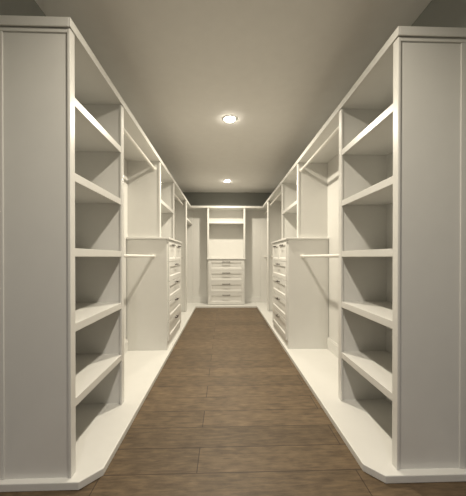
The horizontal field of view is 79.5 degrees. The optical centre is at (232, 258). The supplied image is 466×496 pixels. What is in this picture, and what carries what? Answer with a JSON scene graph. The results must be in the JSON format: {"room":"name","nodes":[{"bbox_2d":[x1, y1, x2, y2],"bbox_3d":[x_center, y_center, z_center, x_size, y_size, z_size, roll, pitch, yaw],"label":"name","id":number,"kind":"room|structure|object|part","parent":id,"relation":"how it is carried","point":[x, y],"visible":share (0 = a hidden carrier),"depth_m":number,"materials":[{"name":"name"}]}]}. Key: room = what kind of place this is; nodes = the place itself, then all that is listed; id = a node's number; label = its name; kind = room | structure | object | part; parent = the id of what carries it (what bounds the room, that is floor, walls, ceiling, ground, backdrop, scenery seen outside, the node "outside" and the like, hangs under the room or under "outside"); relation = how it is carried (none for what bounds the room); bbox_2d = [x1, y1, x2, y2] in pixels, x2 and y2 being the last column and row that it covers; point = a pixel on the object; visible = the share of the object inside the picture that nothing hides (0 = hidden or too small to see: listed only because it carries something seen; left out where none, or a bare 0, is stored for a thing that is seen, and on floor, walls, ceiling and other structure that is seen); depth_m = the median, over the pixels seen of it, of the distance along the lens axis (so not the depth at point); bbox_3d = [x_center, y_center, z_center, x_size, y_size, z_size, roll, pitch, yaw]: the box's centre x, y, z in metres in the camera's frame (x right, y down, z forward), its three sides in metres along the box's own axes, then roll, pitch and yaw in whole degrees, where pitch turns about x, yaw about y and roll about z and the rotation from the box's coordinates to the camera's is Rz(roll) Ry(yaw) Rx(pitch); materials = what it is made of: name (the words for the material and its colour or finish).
{"room":"walk-in closet","nodes":[
{"label":"walk-in closet","id":0,"kind":"room"},
{"bbox_2d":[0,0,45,15],"bbox_3d":[-1.273,-0.222,2.249,0.100,2.700,8.980,0,0,-2],"label":"wall","id":1,"kind":"structure","parent":0,"point":[7,7],"depth_m":1.58,"materials":[{"name":"paint"}]},
{"bbox_2d":[124,339,127,353],"bbox_3d":[-1.211,1.038,2.245,0.023,0.180,8.955,0,0,-2],"label":"baseboard","id":2,"kind":"structure","parent":1,"relation":"attached to","point":[125,341],"depth_m":3.22,"materials":[{"name":"white paint"}]},
{"bbox_2d":[183,192,271,264],"bbox_3d":[-0.163,-0.246,6.827,2.612,2.700,0.100,0,0,-2],"label":"wall","id":3,"kind":"structure","parent":0,"point":[194,198],"depth_m":6.77,"materials":[{"name":"paint"}]},
{"bbox_2d":[192,210,207,302],"bbox_3d":[-0.787,-0.054,6.753,0.376,2.236,0.008,0,0,-2],"label":"panel","id":4,"kind":"object","parent":3,"relation":"attached to","point":[199,217],"visible":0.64,"depth_m":6.75,"materials":[{"name":"white paint"}]},
{"bbox_2d":[193,297,260,302],"bbox_3d":[-0.151,0.995,6.768,1.647,0.140,0.014,0,0,-2],"label":"baseboard","id":5,"kind":"structure","parent":3,"relation":"attached to","point":[195,299],"depth_m":6.75,"materials":[{"name":"white paint"}]},
{"bbox_2d":[245,210,260,296],"bbox_3d":[0.472,-0.054,6.794,0.402,2.236,0.008,0,0,-2],"label":"panel","id":6,"kind":"object","parent":3,"relation":"attached to","point":[252,217],"visible":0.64,"depth_m":6.79,"materials":[{"name":"white paint"}]},
{"bbox_2d":[0,308,465,495],"bbox_3d":[-0.018,1.178,2.297,2.612,0.100,9.180,0,0,-2],"label":"floor","id":7,"kind":"structure","parent":0,"point":[228,412],"depth_m":1.80,"materials":[{"name":"brown wood"}]},
{"bbox_2d":[0,303,197,491],"bbox_3d":[-1.020,1.099,4.058,0.522,0.040,5.395,0,0,-2],"label":"base platform","id":8,"kind":"object","parent":7,"relation":"on","point":[101,429],"visible":0.66,"depth_m":1.85,"materials":[{"name":"white paint"}]},
{"bbox_2d":[0,26,123,479],"bbox_3d":[-1.010,-0.027,1.751,0.390,2.236,0.745,0,0,-2],"label":"shelving unit","id":9,"kind":"object","parent":8,"relation":"on","point":[62,158],"visible":1,"depth_m":1.39,"materials":[{"name":"white paint"}]},
{"bbox_3d":[-1.006,-0.021,1.382,0.376,2.228,0.006,0,0,-2],"label":"panel moulding","id":10,"kind":"part","parent":9,"relation":"part of","materials":[{"name":"white paint"}]},
{"bbox_3d":[-1.006,-0.026,1.396,0.376,2.236,0.022,0,0,-2],"label":"panel","id":11,"kind":"part","parent":9,"relation":"part of","materials":[{"name":"white paint"}]},
{"bbox_2d":[0,15,191,209],"bbox_3d":[-1.081,-1.174,4.051,0.397,0.047,5.378,0,0,-2],"label":"board","id":12,"kind":"object","parent":9,"relation":"on","point":[93,86],"visible":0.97,"depth_m":1.89,"materials":[{"name":"white paint"}]},
{"bbox_3d":[-1.029,-0.029,2.104,0.376,2.236,0.022,0,0,-2],"label":"panel","id":13,"kind":"part","parent":9,"relation":"part of","materials":[{"name":"white paint"}]},
{"bbox_3d":[-1.008,0.352,1.754,0.381,0.043,0.682,0,0,-2],"label":"shelf","id":14,"kind":"part","parent":9,"relation":"part of","materials":[{"name":"white paint"}]},
{"bbox_3d":[-1.008,-0.033,1.752,0.381,0.043,0.682,0,0,-2],"label":"shelf","id":15,"kind":"part","parent":9,"relation":"part of","materials":[{"name":"white paint"}]},
{"bbox_3d":[-1.008,-0.418,1.750,0.381,0.043,0.682,0,0,-2],"label":"shelf","id":16,"kind":"part","parent":9,"relation":"part of","materials":[{"name":"white paint"}]},
{"bbox_3d":[-1.008,-0.803,1.748,0.381,0.043,0.682,0,0,-2],"label":"shelf","id":17,"kind":"part","parent":9,"relation":"part of","materials":[{"name":"white paint"}]},
{"bbox_3d":[-1.008,0.737,1.756,0.381,0.043,0.682,0,0,-2],"label":"shelf","id":18,"kind":"part","parent":9,"relation":"part of","materials":[{"name":"white paint"}]},
{"bbox_2d":[124,128,155,170],"bbox_3d":[-0.918,-1.064,2.718,0.054,0.054,1.210,0,0,-2],"label":"clothes rod","id":19,"kind":"object","parent":9,"relation":"attached to","point":[129,137],"visible":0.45,"depth_m":2.70,"materials":[{"name":"metal"}]},
{"bbox_2d":[124,254,155,257],"bbox_3d":[-0.917,-0.024,2.705,0.054,0.054,1.173,0,0,-2],"label":"clothes rod","id":20,"kind":"object","parent":9,"relation":"attached to","point":[125,255],"visible":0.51,"depth_m":2.62,"materials":[{"name":"metal"}]},
{"bbox_2d":[124,158,127,340],"bbox_3d":[-1.233,-0.033,2.714,0.007,2.236,1.208,0,0,-2],"label":"panel","id":21,"kind":"object","parent":8,"relation":"on","point":[125,160],"visible":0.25,"depth_m":3.25,"materials":[{"name":"white paint"}]},
{"bbox_2d":[126,239,180,350],"bbox_3d":[-1.007,0.426,3.792,0.527,1.308,1.000,0,0,-2],"label":"cabinet","id":22,"kind":"object","parent":8,"relation":"on","point":[153,285],"visible":1,"depth_m":3.29,"materials":[{"name":"white paint"}]},
{"bbox_2d":[126,237,181,243],"bbox_3d":[-1.017,-0.240,3.788,0.507,0.024,1.036,0,0,-2],"label":"countertop","id":23,"kind":"structure","parent":22,"relation":"on","point":[167,238],"depth_m":3.27,"materials":[{"name":"white paint"}]},
{"bbox_2d":[127,161,174,238],"bbox_3d":[-1.077,-0.704,3.806,0.390,0.904,0.979,0,0,-2],"label":"shelf unit","id":24,"kind":"object","parent":23,"relation":"on","point":[151,202],"visible":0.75,"depth_m":3.32,"materials":[{"name":"white paint"}]},
{"bbox_3d":[-1.071,-0.702,3.331,0.370,0.904,0.020,0,0,-2],"label":"panel","id":25,"kind":"part","parent":24,"relation":"part of","materials":[{"name":"white paint"}]},
{"bbox_3d":[-1.102,-0.707,4.281,0.370,0.904,0.020,0,0,-2],"label":"panel","id":26,"kind":"part","parent":24,"relation":"part of","materials":[{"name":"white paint"}]},
{"bbox_3d":[-1.075,-0.698,3.806,0.381,0.043,0.930,0,0,-2],"label":"shelf","id":27,"kind":"part","parent":24,"relation":"part of","materials":[{"name":"white paint"}]},
{"bbox_3d":[-0.777,-0.082,3.560,0.018,0.237,0.468,0,0,-2],"label":"drawer","id":28,"kind":"part","parent":22,"relation":"part of","materials":[{"name":"white paint"}]},
{"bbox_3d":[-0.784,0.156,3.798,0.018,0.232,0.940,0,0,-2],"label":"drawer","id":29,"kind":"part","parent":22,"relation":"part of","materials":[{"name":"white paint"}]},
{"bbox_3d":[-0.784,0.867,3.801,0.018,0.232,0.940,0,0,-2],"label":"drawer","id":30,"kind":"part","parent":22,"relation":"part of","materials":[{"name":"white paint"}]},
{"bbox_3d":[-0.784,0.630,3.800,0.018,0.232,0.940,0,0,-2],"label":"drawer","id":31,"kind":"part","parent":22,"relation":"part of","materials":[{"name":"white paint"}]},
{"bbox_3d":[-0.784,0.393,3.799,0.018,0.232,0.940,0,0,-2],"label":"drawer","id":32,"kind":"part","parent":22,"relation":"part of","materials":[{"name":"white paint"}]},
{"bbox_3d":[-0.792,-0.085,4.032,0.018,0.237,0.468,0,0,-2],"label":"drawer","id":33,"kind":"part","parent":22,"relation":"part of","materials":[{"name":"white paint"}]},
{"bbox_2d":[175,200,186,311],"bbox_3d":[-1.136,-0.048,5.661,0.390,2.236,0.150,0,0,-2],"label":"partition panel","id":34,"kind":"object","parent":8,"relation":"on","point":[180,211],"visible":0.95,"depth_m":5.65,"materials":[{"name":"white paint"}]},
{"bbox_2d":[187,210,192,302],"bbox_3d":[-1.171,-0.053,6.734,0.390,2.236,0.022,0,0,-2],"label":"end panel","id":35,"kind":"object","parent":8,"relation":"on","point":[189,212],"visible":0.44,"depth_m":6.73,"materials":[{"name":"white paint"}]},
{"bbox_2d":[196,302,256,307],"bbox_3d":[-0.155,1.086,6.529,1.366,0.040,0.510,0,0,-2],"label":"base platform","id":36,"kind":"object","parent":7,"relation":"on","point":[247,304],"visible":0.87,"depth_m":6.29,"materials":[{"name":"white paint"}]},
{"bbox_2d":[208,259,244,304],"bbox_3d":[-0.158,0.542,6.591,0.861,1.046,0.378,0,0,-2],"label":"base cabinet","id":37,"kind":"object","parent":36,"relation":"on","point":[226,277],"visible":1,"depth_m":6.44,"materials":[{"name":"white paint"}]},
{"bbox_2d":[207,258,245,258],"bbox_3d":[-0.159,0.007,6.597,0.901,0.024,0.361,0,0,-2],"label":"countertop","id":38,"kind":"structure","parent":37,"relation":"on","point":[207,258],"depth_m":6.42,"materials":[{"name":"white paint"}]},
{"bbox_2d":[207,208,244,257],"bbox_3d":[-0.159,-0.588,6.610,0.877,1.166,0.329,0,0,-2],"label":"shelf unit","id":39,"kind":"object","parent":38,"relation":"on","point":[225,228],"visible":0.96,"depth_m":6.76,"materials":[{"name":"white paint"}]},
{"bbox_3d":[-0.159,-0.830,6.606,0.824,0.040,0.320,0,0,-2],"label":"shelf","id":40,"kind":"part","parent":39,"relation":"part of","materials":[{"name":"white paint"}]},
{"bbox_2d":[191,206,261,209],"bbox_3d":[-0.146,-1.187,6.600,1.649,0.047,0.343,0,0,-2],"label":"board","id":41,"kind":"object","parent":39,"relation":"on","point":[192,207],"visible":0.83,"depth_m":6.45,"materials":[{"name":"white paint"}]},
{"bbox_3d":[-0.141,-1.186,6.436,1.649,0.047,0.014,0,0,-2],"label":"cornice","id":42,"kind":"part","parent":41,"relation":"part of","materials":[{"name":"white paint"}]},
{"bbox_3d":[-0.153,0.921,6.444,0.817,0.250,0.018,0,0,-2],"label":"drawer","id":43,"kind":"part","parent":37,"relation":"part of","materials":[{"name":"white paint"}]},
{"bbox_3d":[-0.153,0.667,6.443,0.817,0.250,0.018,0,0,-2],"label":"drawer","id":44,"kind":"part","parent":37,"relation":"part of","materials":[{"name":"white paint"}]},
{"bbox_3d":[-0.153,0.413,6.442,0.817,0.250,0.018,0,0,-2],"label":"drawer","id":45,"kind":"part","parent":37,"relation":"part of","materials":[{"name":"white paint"}]},
{"bbox_3d":[-0.153,0.159,6.440,0.817,0.250,0.018,0,0,-2],"label":"drawer","id":46,"kind":"part","parent":37,"relation":"part of","materials":[{"name":"white paint"}]},
{"bbox_2d":[254,302,465,483],"bbox_3d":[0.869,1.099,4.113,0.524,0.040,5.405,0,0,-2],"label":"base platform","id":47,"kind":"object","parent":7,"relation":"on","point":[364,425],"visible":0.64,"depth_m":1.88,"materials":[{"name":"white paint"}]},
{"bbox_2d":[261,210,266,301],"bbox_3d":[0.858,-0.054,6.799,0.368,2.236,0.022,0,0,-2],"label":"end panel","id":48,"kind":"object","parent":47,"relation":"on","point":[263,217],"visible":0.44,"depth_m":6.78,"materials":[{"name":"white paint"}]},
{"bbox_2d":[267,201,280,311],"bbox_3d":[0.893,-0.048,5.726,0.368,2.236,0.150,0,0,-2],"label":"partition panel","id":49,"kind":"object","parent":47,"relation":"on","point":[273,212],"visible":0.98,"depth_m":5.71,"materials":[{"name":"white paint"}]},
{"bbox_2d":[269,192,280,206],"bbox_3d":[0.776,-1.076,5.026,0.054,0.054,1.352,0,0,-2],"label":"clothes rod","id":50,"kind":"object","parent":49,"relation":"attached to","point":[274,200],"visible":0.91,"depth_m":5.14,"materials":[{"name":"metal"}]},
{"bbox_2d":[273,240,328,348],"bbox_3d":[0.865,0.426,3.852,0.544,1.308,1.000,0,0,-2],"label":"cabinet","id":51,"kind":"object","parent":47,"relation":"on","point":[300,285],"visible":0.99,"depth_m":3.36,"materials":[{"name":"white paint"}]},
{"bbox_3d":[0.626,-0.085,4.078,0.018,0.237,0.468,0,0,-2],"label":"drawer","id":52,"kind":"part","parent":51,"relation":"part of","materials":[{"name":"white paint"}]},
{"bbox_3d":[0.634,0.867,3.847,0.018,0.232,0.940,0,0,-2],"label":"drawer","id":53,"kind":"part","parent":51,"relation":"part of","materials":[{"name":"white paint"}]},
{"bbox_3d":[0.634,0.630,3.846,0.018,0.232,0.940,0,0,-2],"label":"drawer","id":54,"kind":"part","parent":51,"relation":"part of","materials":[{"name":"white paint"}]},
{"bbox_3d":[0.634,0.393,3.845,0.018,0.232,0.940,0,0,-2],"label":"drawer","id":55,"kind":"part","parent":51,"relation":"part of","materials":[{"name":"white paint"}]},
{"bbox_3d":[0.634,0.156,3.843,0.018,0.232,0.940,0,0,-2],"label":"drawer","id":56,"kind":"part","parent":51,"relation":"part of","materials":[{"name":"white paint"}]},
{"bbox_3d":[0.641,-0.082,3.606,0.018,0.237,0.468,0,0,-2],"label":"drawer","id":57,"kind":"part","parent":51,"relation":"part of","materials":[{"name":"white paint"}]},
{"bbox_2d":[271,238,328,243],"bbox_3d":[0.875,-0.240,3.849,0.524,0.024,1.036,0,0,-2],"label":"countertop","id":58,"kind":"structure","parent":51,"relation":"on","point":[283,239],"depth_m":3.33,"materials":[{"name":"white paint"}]},
{"bbox_2d":[281,163,327,238],"bbox_3d":[0.952,-0.705,3.872,0.368,0.904,0.979,0,0,-2],"label":"shelf unit","id":59,"kind":"object","parent":58,"relation":"on","point":[304,204],"visible":0.85,"depth_m":3.39,"materials":[{"name":"white paint"}]},
{"bbox_3d":[0.950,-0.699,3.871,0.360,0.043,0.930,0,0,-2],"label":"shelf","id":60,"kind":"part","parent":59,"relation":"part of","materials":[{"name":"white paint"}]},
{"bbox_3d":[0.947,-0.707,4.347,0.348,0.904,0.020,0,0,-2],"label":"panel","id":61,"kind":"part","parent":59,"relation":"part of","materials":[{"name":"white paint"}]},
{"bbox_3d":[0.978,-0.702,3.397,0.348,0.904,0.020,0,0,-2],"label":"panel","id":62,"kind":"part","parent":59,"relation":"part of","materials":[{"name":"white paint"}]},
{"bbox_2d":[327,153,338,343],"bbox_3d":[1.168,-0.033,2.791,0.007,2.236,1.208,0,0,-2],"label":"panel","id":63,"kind":"object","parent":47,"relation":"on","point":[333,165],"visible":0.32,"depth_m":3.21,"materials":[{"name":"white paint"}]},
{"bbox_2d":[338,36,465,469],"bbox_3d":[1.018,-0.028,1.816,0.368,2.236,0.745,0,0,-2],"label":"shelving unit","id":64,"kind":"object","parent":47,"relation":"on","point":[402,321],"visible":1,"depth_m":1.45,"materials":[{"name":"white paint"}]},
{"bbox_2d":[300,126,338,171],"bbox_3d":[0.848,-1.065,2.775,0.054,0.054,1.210,0,0,-2],"label":"clothes rod","id":65,"kind":"object","parent":64,"relation":"attached to","point":[334,133],"visible":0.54,"depth_m":2.68,"materials":[{"name":"metal"}]},
{"bbox_2d":[300,254,338,257],"bbox_3d":[0.849,-0.025,2.762,0.054,0.054,1.173,0,0,-2],"label":"clothes rod","id":66,"kind":"object","parent":64,"relation":"attached to","point":[301,255],"visible":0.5,"depth_m":2.60,"materials":[{"name":"metal"}]},
{"bbox_2d":[261,26,465,209],"bbox_3d":[0.941,-1.174,4.116,0.376,0.047,5.378,0,0,-2],"label":"board","id":67,"kind":"object","parent":64,"relation":"on","point":[373,89],"visible":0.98,"depth_m":1.96,"materials":[{"name":"white paint"}]},
{"bbox_3d":[1.014,-0.030,2.170,0.354,2.236,0.022,0,0,-2],"label":"panel","id":68,"kind":"part","parent":64,"relation":"part of","materials":[{"name":"white paint"}]},
{"bbox_3d":[1.016,0.737,1.821,0.360,0.043,0.682,0,0,-2],"label":"shelf","id":69,"kind":"part","parent":64,"relation":"part of","materials":[{"name":"white paint"}]},
{"bbox_3d":[1.016,0.352,1.819,0.360,0.043,0.682,0,0,-2],"label":"shelf","id":70,"kind":"part","parent":64,"relation":"part of","materials":[{"name":"white paint"}]},
{"bbox_3d":[1.016,-0.033,1.817,0.360,0.043,0.682,0,0,-2],"label":"shelf","id":71,"kind":"part","parent":64,"relation":"part of","materials":[{"name":"white paint"}]},
{"bbox_3d":[1.016,-0.418,1.815,0.360,0.043,0.682,0,0,-2],"label":"shelf","id":72,"kind":"part","parent":64,"relation":"part of","materials":[{"name":"white paint"}]},
{"bbox_3d":[1.016,-0.803,1.813,0.360,0.043,0.682,0,0,-2],"label":"shelf","id":73,"kind":"part","parent":64,"relation":"part of","materials":[{"name":"white paint"}]},
{"bbox_3d":[1.199,-0.028,1.823,0.006,2.236,0.683,0,0,-2],"label":"panel","id":74,"kind":"part","parent":64,"relation":"part of","materials":[{"name":"white paint"}]},
{"bbox_3d":[1.037,-0.026,1.462,0.354,2.236,0.022,0,0,-2],"label":"panel","id":75,"kind":"part","parent":64,"relation":"part of","materials":[{"name":"white paint"}]},
{"bbox_3d":[1.037,-0.022,1.448,0.354,2.228,0.006,0,0,-2],"label":"panel moulding","id":76,"kind":"part","parent":64,"relation":"part of","materials":[{"name":"white paint"}]},
{"bbox_2d":[35,0,431,192],"bbox_3d":[-0.018,-1.622,2.282,2.612,0.100,9.180,0,0,-2],"label":"ceiling","id":77,"kind":"structure","parent":0,"point":[282,68],"depth_m":2.32,"materials":[{"name":"paint"}]},
{"bbox_2d":[223,115,236,122],"bbox_3d":[-0.037,-1.565,3.162,0.164,0.022,0.164,0,0,-2],"label":"recessed light","id":78,"kind":"object","parent":77,"relation":"in","point":[229,118],"visible":1,"depth_m":3.13,"materials":[{"name":"white glass"}]},
{"bbox_2d":[411,0,465,27],"bbox_3d":[1.238,-0.222,2.330,0.100,2.700,8.980,0,0,-2],"label":"wall","id":79,"kind":"structure","parent":0,"point":[438,13],"depth_m":1.61,"materials":[{"name":"paint"}]},
{"bbox_2d":[327,337,337,357],"bbox_3d":[1.177,1.038,2.322,0.023,0.180,8.955,0,0,-2],"label":"baseboard","id":80,"kind":"structure","parent":79,"relation":"attached to","point":[332,346],"depth_m":3.20,"materials":[{"name":"white paint"}]}
]}

